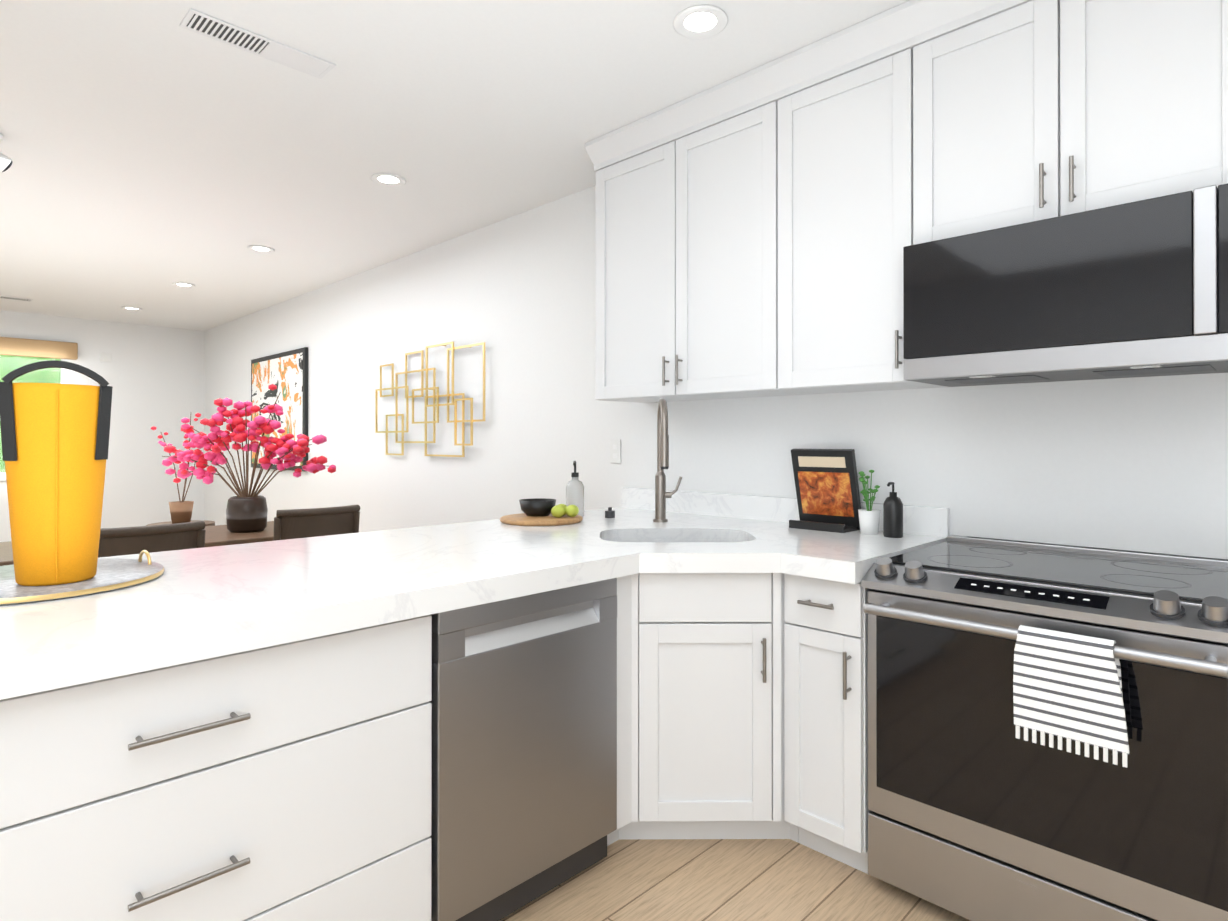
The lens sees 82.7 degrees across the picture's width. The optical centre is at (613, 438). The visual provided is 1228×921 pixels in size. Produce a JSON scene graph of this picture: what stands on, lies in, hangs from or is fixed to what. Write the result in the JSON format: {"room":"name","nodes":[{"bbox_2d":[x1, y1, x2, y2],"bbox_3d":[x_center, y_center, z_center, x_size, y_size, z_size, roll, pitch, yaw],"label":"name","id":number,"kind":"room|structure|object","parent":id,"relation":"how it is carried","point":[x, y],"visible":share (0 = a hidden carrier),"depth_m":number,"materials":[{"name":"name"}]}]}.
{"room":"dining room and kitchen","nodes":[
{"label":"dining room and kitchen","id":0,"kind":"room"},
{"bbox_2d":[0,310,204,541],"bbox_3d":[-6.618,-0.025,6.951,0.100,2.600,4.500,0,0,45],"label":"wall","id":1,"kind":"structure","parent":0,"point":[152,376],"depth_m":8.03,"materials":[{"name":"white paint"}]},
{"bbox_2d":[0,355,66,479],"bbox_3d":[-6.646,-0.251,6.888,0.110,1.350,2.010,0,0,45],"label":"window","id":2,"kind":"structure","parent":1,"relation":"in","point":[8,363],"depth_m":7.37,"materials":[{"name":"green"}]},
{"bbox_2d":[0,337,77,359],"bbox_3d":[-6.594,-0.956,6.839,0.086,0.180,2.130,0,0,45],"label":"window valance","id":3,"kind":"object","parent":1,"relation":"attached to","point":[9,346],"visible":1,"depth_m":7.33,"materials":[{"name":"beige wood"}]},
{"bbox_2d":[0,0,908,330],"bbox_3d":[-2.669,-1.388,3.055,11.200,0.100,4.700,0,0,45],"label":"ceiling","id":4,"kind":"structure","parent":0,"point":[152,150],"depth_m":2.97,"materials":[{"name":"white paint"}]},
{"bbox_2d":[0,134,12,172],"bbox_3d":[-2.732,-1.260,3.068,0.109,0.155,0.132,0,0,45],"label":"spotlight fixture","id":5,"kind":"object","parent":4,"relation":"attached to","point":[6,162],"visible":1,"depth_m":3.08,"materials":[{"name":"white metal"}]},
{"bbox_2d":[0,296,32,301],"bbox_3d":[-5.675,-1.322,6.558,0.160,0.008,0.320,0,0,45],"label":"ceiling vent","id":6,"kind":"object","parent":4,"relation":"in","point":[16,298],"visible":1,"depth_m":6.57,"materials":[{"name":"white metal"}]},
{"bbox_2d":[122,307,141,310],"bbox_3d":[-4.886,-1.320,7.072,0.176,0.010,0.176,0,0,45],"label":"recessed light","id":7,"kind":"object","parent":4,"relation":"in","point":[133,308],"visible":0.98,"depth_m":7.07,"materials":[{"name":"white"}]},
{"bbox_2d":[172,282,195,287],"bbox_3d":[-3.699,-1.323,5.997,0.176,0.010,0.176,0,0,45],"label":"recessed light","id":8,"kind":"object","parent":4,"relation":"in","point":[185,285],"visible":1,"depth_m":5.99,"materials":[{"name":"white plastic"}]},
{"bbox_2d":[179,8,335,78],"bbox_3d":[-1.202,-1.337,2.378,0.130,0.007,0.460,0,0,45],"label":"ceiling vent","id":9,"kind":"object","parent":4,"relation":"in","point":[206,25],"visible":1,"depth_m":2.36,"materials":[{"name":"white metal"}]},
{"bbox_2d":[247,245,274,252],"bbox_3d":[-2.468,-1.327,4.880,0.176,0.010,0.176,0,0,45],"label":"recessed light","id":10,"kind":"object","parent":4,"relation":"in","point":[260,249],"visible":1,"depth_m":4.87,"materials":[{"name":"white plastic"}]},
{"bbox_2d":[371,173,405,186],"bbox_3d":[-1.159,-1.331,3.587,0.176,0.010,0.176,0,0,45],"label":"recessed light","id":11,"kind":"object","parent":4,"relation":"in","point":[389,179],"visible":0.98,"depth_m":3.58,"materials":[{"name":"white plastic"}]},
{"bbox_2d":[673,5,727,38],"bbox_3d":[0.277,-1.336,2.238,0.176,0.010,0.176,0,0,45],"label":"recessed light","id":12,"kind":"object","parent":4,"relation":"in","point":[699,21],"visible":1,"depth_m":2.24,"materials":[{"name":"white"}]},
{"bbox_2d":[204,185,1227,558],"bbox_3d":[-1.053,-0.033,4.687,11.200,2.600,0.100,0,0,45],"label":"wall","id":13,"kind":"structure","parent":0,"point":[1138,463],"depth_m":3.74,"materials":[{"name":"white paint"}]},
{"bbox_2d":[251,347,307,470],"bbox_3d":[-3.272,-0.266,6.781,1.400,1.120,0.036,0,0,45],"label":"picture frame","id":14,"kind":"object","parent":13,"relation":"attached to","point":[286,373],"visible":0.71,"depth_m":6.61,"materials":[{"name":"black"}]},
{"bbox_2d":[375,341,484,456],"bbox_3d":[-1.291,-0.258,4.802,1.400,0.750,0.067,0,0,45],"label":"art","id":15,"kind":"object","parent":13,"relation":"attached to","point":[435,397],"visible":1,"depth_m":4.76,"materials":[{"name":"gold metal"}]},
{"bbox_2d":[610,440,620,462],"bbox_3d":[0.007,0.063,3.561,0.070,0.120,0.008,0,0,45],"label":"electrical outlet plate","id":16,"kind":"object","parent":13,"relation":"attached to","point":[615,451],"visible":1,"depth_m":3.56,"materials":[{"name":"white plastic"}]},
{"bbox_2d":[596,101,819,402],"bbox_3d":[0.354,-0.704,2.968,0.950,1.050,0.368,0,0,45],"label":"upper cabinet","id":17,"kind":"object","parent":13,"relation":"attached to","point":[686,268],"visible":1,"depth_m":2.81,"materials":[{"name":"white paint"}]},
{"bbox_2d":[585,0,1031,170],"bbox_3d":[1.120,-1.286,2.193,3.132,0.108,0.394,0,0,45],"label":"crown molding","id":18,"kind":"structure","parent":17,"relation":"on","point":[909,24],"depth_m":2.43,"materials":[{"name":"white paint"}]},
{"bbox_2d":[621,487,949,536],"bbox_3d":[0.600,0.291,2.965,1.568,0.100,0.020,0,0,45],"label":"backsplash","id":19,"kind":"structure","parent":13,"relation":"attached to","point":[925,520],"depth_m":2.96,"materials":[{"name":"white stone"}]},
{"bbox_2d":[778,48,946,393],"bbox_3d":[0.865,-0.705,2.463,0.483,1.050,0.368,0,0,45],"label":"upper cabinet","id":20,"kind":"object","parent":13,"relation":"attached to","point":[845,189],"visible":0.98,"depth_m":2.35,"materials":[{"name":"white paint"}]},
{"bbox_2d":[913,0,1227,244],"bbox_3d":[1.321,-0.913,2.013,0.794,0.638,0.368,0,0,45],"label":"upper cabinet","id":21,"kind":"object","parent":13,"relation":"attached to","point":[1033,110],"visible":0.77,"depth_m":1.90,"materials":[{"name":"white paint"}]},
{"bbox_2d":[903,183,1227,386],"bbox_3d":[1.305,-0.385,1.996,0.795,0.410,0.409,0,0,45],"label":"over-the-range microwave","id":22,"kind":"object","parent":21,"relation":"attached to","point":[1134,289],"visible":1,"depth_m":1.83,"materials":[{"name":"grey metal"}]},
{"bbox_2d":[499,839,970,920],"bbox_3d":[-2.669,1.312,3.046,11.200,0.100,4.700,0,0,45],"label":"floor","id":23,"kind":"structure","parent":0,"point":[707,880],"depth_m":1.95,"materials":[{"name":"brown wood"}]},
{"bbox_2d":[0,521,273,565],"bbox_3d":[-2.462,0.904,3.897,0.800,0.720,1.700,0,0,45],"label":"dining table","id":24,"kind":"object","parent":23,"relation":"on","point":[219,535],"depth_m":3.85,"materials":[{"name":"brown wood"}]},
{"bbox_2d":[162,384,335,532],"bbox_3d":[-2.203,0.106,4.140,1.132,0.878,0.302,0,0,2],"label":"vase","id":25,"kind":"object","parent":24,"relation":"on","point":[246,512],"visible":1,"depth_m":4.11,"materials":[{"name":"brown"}]},
{"bbox_2d":[98,521,205,557],"bbox_3d":[-2.118,0.812,3.079,0.540,0.900,0.460,0,0,45],"label":"dining chair","id":26,"kind":"object","parent":23,"relation":"on","point":[139,539],"visible":0.15,"depth_m":2.91,"materials":[{"name":"leather"}]},
{"bbox_2d":[146,520,214,525],"bbox_3d":[-2.799,0.907,4.510,0.380,0.721,0.380,0,0,45],"label":"plant stand","id":27,"kind":"object","parent":23,"relation":"on","point":[209,523],"visible":0.17,"depth_m":4.55,"materials":[{"name":"brown wood"}]},
{"bbox_2d":[151,413,203,523],"bbox_3d":[-2.813,0.187,4.511,0.236,0.719,0.273,0,0,45],"label":"vase","id":28,"kind":"object","parent":27,"relation":"on","point":[181,511],"visible":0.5,"depth_m":4.49,"materials":[{"name":"brown ceramic"}]},
{"bbox_2d":[0,615,431,920],"bbox_3d":[-0.974,0.826,1.463,0.636,0.860,1.007,0,0,45],"label":"base cabinet","id":29,"kind":"object","parent":23,"relation":"on","point":[290,781],"visible":0.96,"depth_m":1.32,"materials":[{"name":"white paint"}]},
{"bbox_2d":[0,507,946,699],"bbox_3d":[-0.496,0.367,1.856,1.570,0.060,3.138,0,0,45],"label":"countertop","id":30,"kind":"structure","parent":29,"relation":"on","point":[191,605],"depth_m":1.75,"materials":[{"name":"white stone"}]},
{"bbox_2d":[0,550,163,604],"bbox_3d":[-1.338,0.310,1.622,0.493,0.053,0.493,0,0,45],"label":"tray","id":31,"kind":"object","parent":30,"relation":"on","point":[113,574],"visible":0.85,"depth_m":1.55,"materials":[{"name":"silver metal"}]},
{"bbox_2d":[0,360,112,585],"bbox_3d":[-1.251,0.074,1.565,0.199,0.486,0.202,0,0,45],"label":"tote","id":32,"kind":"object","parent":31,"relation":"on","point":[55,440],"visible":1,"depth_m":1.50,"materials":[{"name":"fabric"}]},
{"bbox_2d":[500,498,582,525],"bbox_3d":[-0.300,0.299,2.887,0.340,0.085,0.340,0,0,45],"label":"serving board","id":33,"kind":"object","parent":30,"relation":"on","point":[542,512],"visible":1,"depth_m":2.85,"materials":[{"name":"brown wood"}]},
{"bbox_2d":[566,461,583,515],"bbox_3d":[-0.174,0.218,3.108,0.090,0.247,0.090,0,0,45],"label":"soap dispenser","id":34,"kind":"object","parent":30,"relation":"on","point":[575,491],"visible":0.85,"depth_m":3.08,"materials":[{"name":"white"}]},
{"bbox_2d":[605,507,614,517],"bbox_3d":[-0.018,0.319,3.030,0.044,0.045,0.044,0,0,45],"label":"stopper","id":35,"kind":"object","parent":30,"relation":"on","point":[609,512],"visible":1,"depth_m":3.01,"materials":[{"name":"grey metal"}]},
{"bbox_2d":[653,398,681,521],"bbox_3d":[0.205,0.089,2.797,0.196,0.504,0.231,0,0,45],"label":"faucet","id":36,"kind":"object","parent":30,"relation":"on","point":[661,494],"visible":1,"depth_m":2.86,"materials":[{"name":"silver metal"}]},
{"bbox_2d":[789,449,860,532],"bbox_3d":[0.798,0.189,2.647,0.250,0.303,0.140,0,0,45],"label":"cookbook stand","id":37,"kind":"object","parent":30,"relation":"on","point":[827,490],"visible":0.96,"depth_m":2.63,"materials":[{"name":"black wood"}]},
{"bbox_2d":[858,470,880,534],"bbox_3d":[0.917,0.226,2.505,0.087,0.229,0.108,0,0,45],"label":"herb pot","id":38,"kind":"object","parent":30,"relation":"on","point":[869,519],"visible":1,"depth_m":2.48,"materials":[{"name":"white ceramic"}]},
{"bbox_2d":[883,482,902,537],"bbox_3d":[0.965,0.244,2.417,0.064,0.192,0.075,0,0,45],"label":"pump bottle","id":39,"kind":"object","parent":30,"relation":"on","point":[892,515],"visible":1,"depth_m":2.40,"materials":[{"name":"black plastic"}]},
{"bbox_2d":[273,505,359,540],"bbox_3d":[-1.720,0.815,3.867,0.540,0.900,0.460,0,0,45],"label":"dining chair","id":40,"kind":"object","parent":23,"relation":"on","point":[301,523],"visible":0.29,"depth_m":3.67,"materials":[{"name":"leather"}]},
{"bbox_2d":[429,578,616,920],"bbox_3d":[-0.406,0.829,2.036,0.582,0.860,0.594,0,0,45],"label":"dishwasher","id":41,"kind":"object","parent":23,"relation":"on","point":[523,701],"visible":0.67,"depth_m":1.80,"materials":[{"name":"grey metal"}]},
{"bbox_2d":[607,573,798,845],"bbox_3d":[0.284,0.831,2.536,0.918,0.859,1.072,0,0,45],"label":"base cabinet","id":42,"kind":"object","parent":23,"relation":"on","point":[700,705],"visible":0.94,"depth_m":2.11,"materials":[{"name":"white paint"}]},
{"bbox_2d":[784,573,870,873],"bbox_3d":[0.825,0.829,2.252,0.248,0.860,0.716,0,0,45],"label":"base cabinet","id":43,"kind":"object","parent":23,"relation":"on","point":[826,810],"visible":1,"depth_m":2.02,"materials":[{"name":"white paint"}]},
{"bbox_2d":[861,535,1227,920],"bbox_3d":[1.190,0.792,1.875,0.795,0.932,0.737,0,0,45],"label":"range","id":44,"kind":"object","parent":23,"relation":"on","point":[979,810],"visible":0.98,"depth_m":1.68,"materials":[{"name":"silver metal"}]},
{"bbox_2d":[1013,625,1129,767],"bbox_3d":[1.011,0.558,1.548,0.224,0.253,0.056,0,0,45],"label":"hanging towel","id":45,"kind":"object","parent":44,"relation":"hanging from","point":[1068,686],"visible":0.96,"depth_m":1.53,"materials":[{"name":"white fabric"}]}
]}

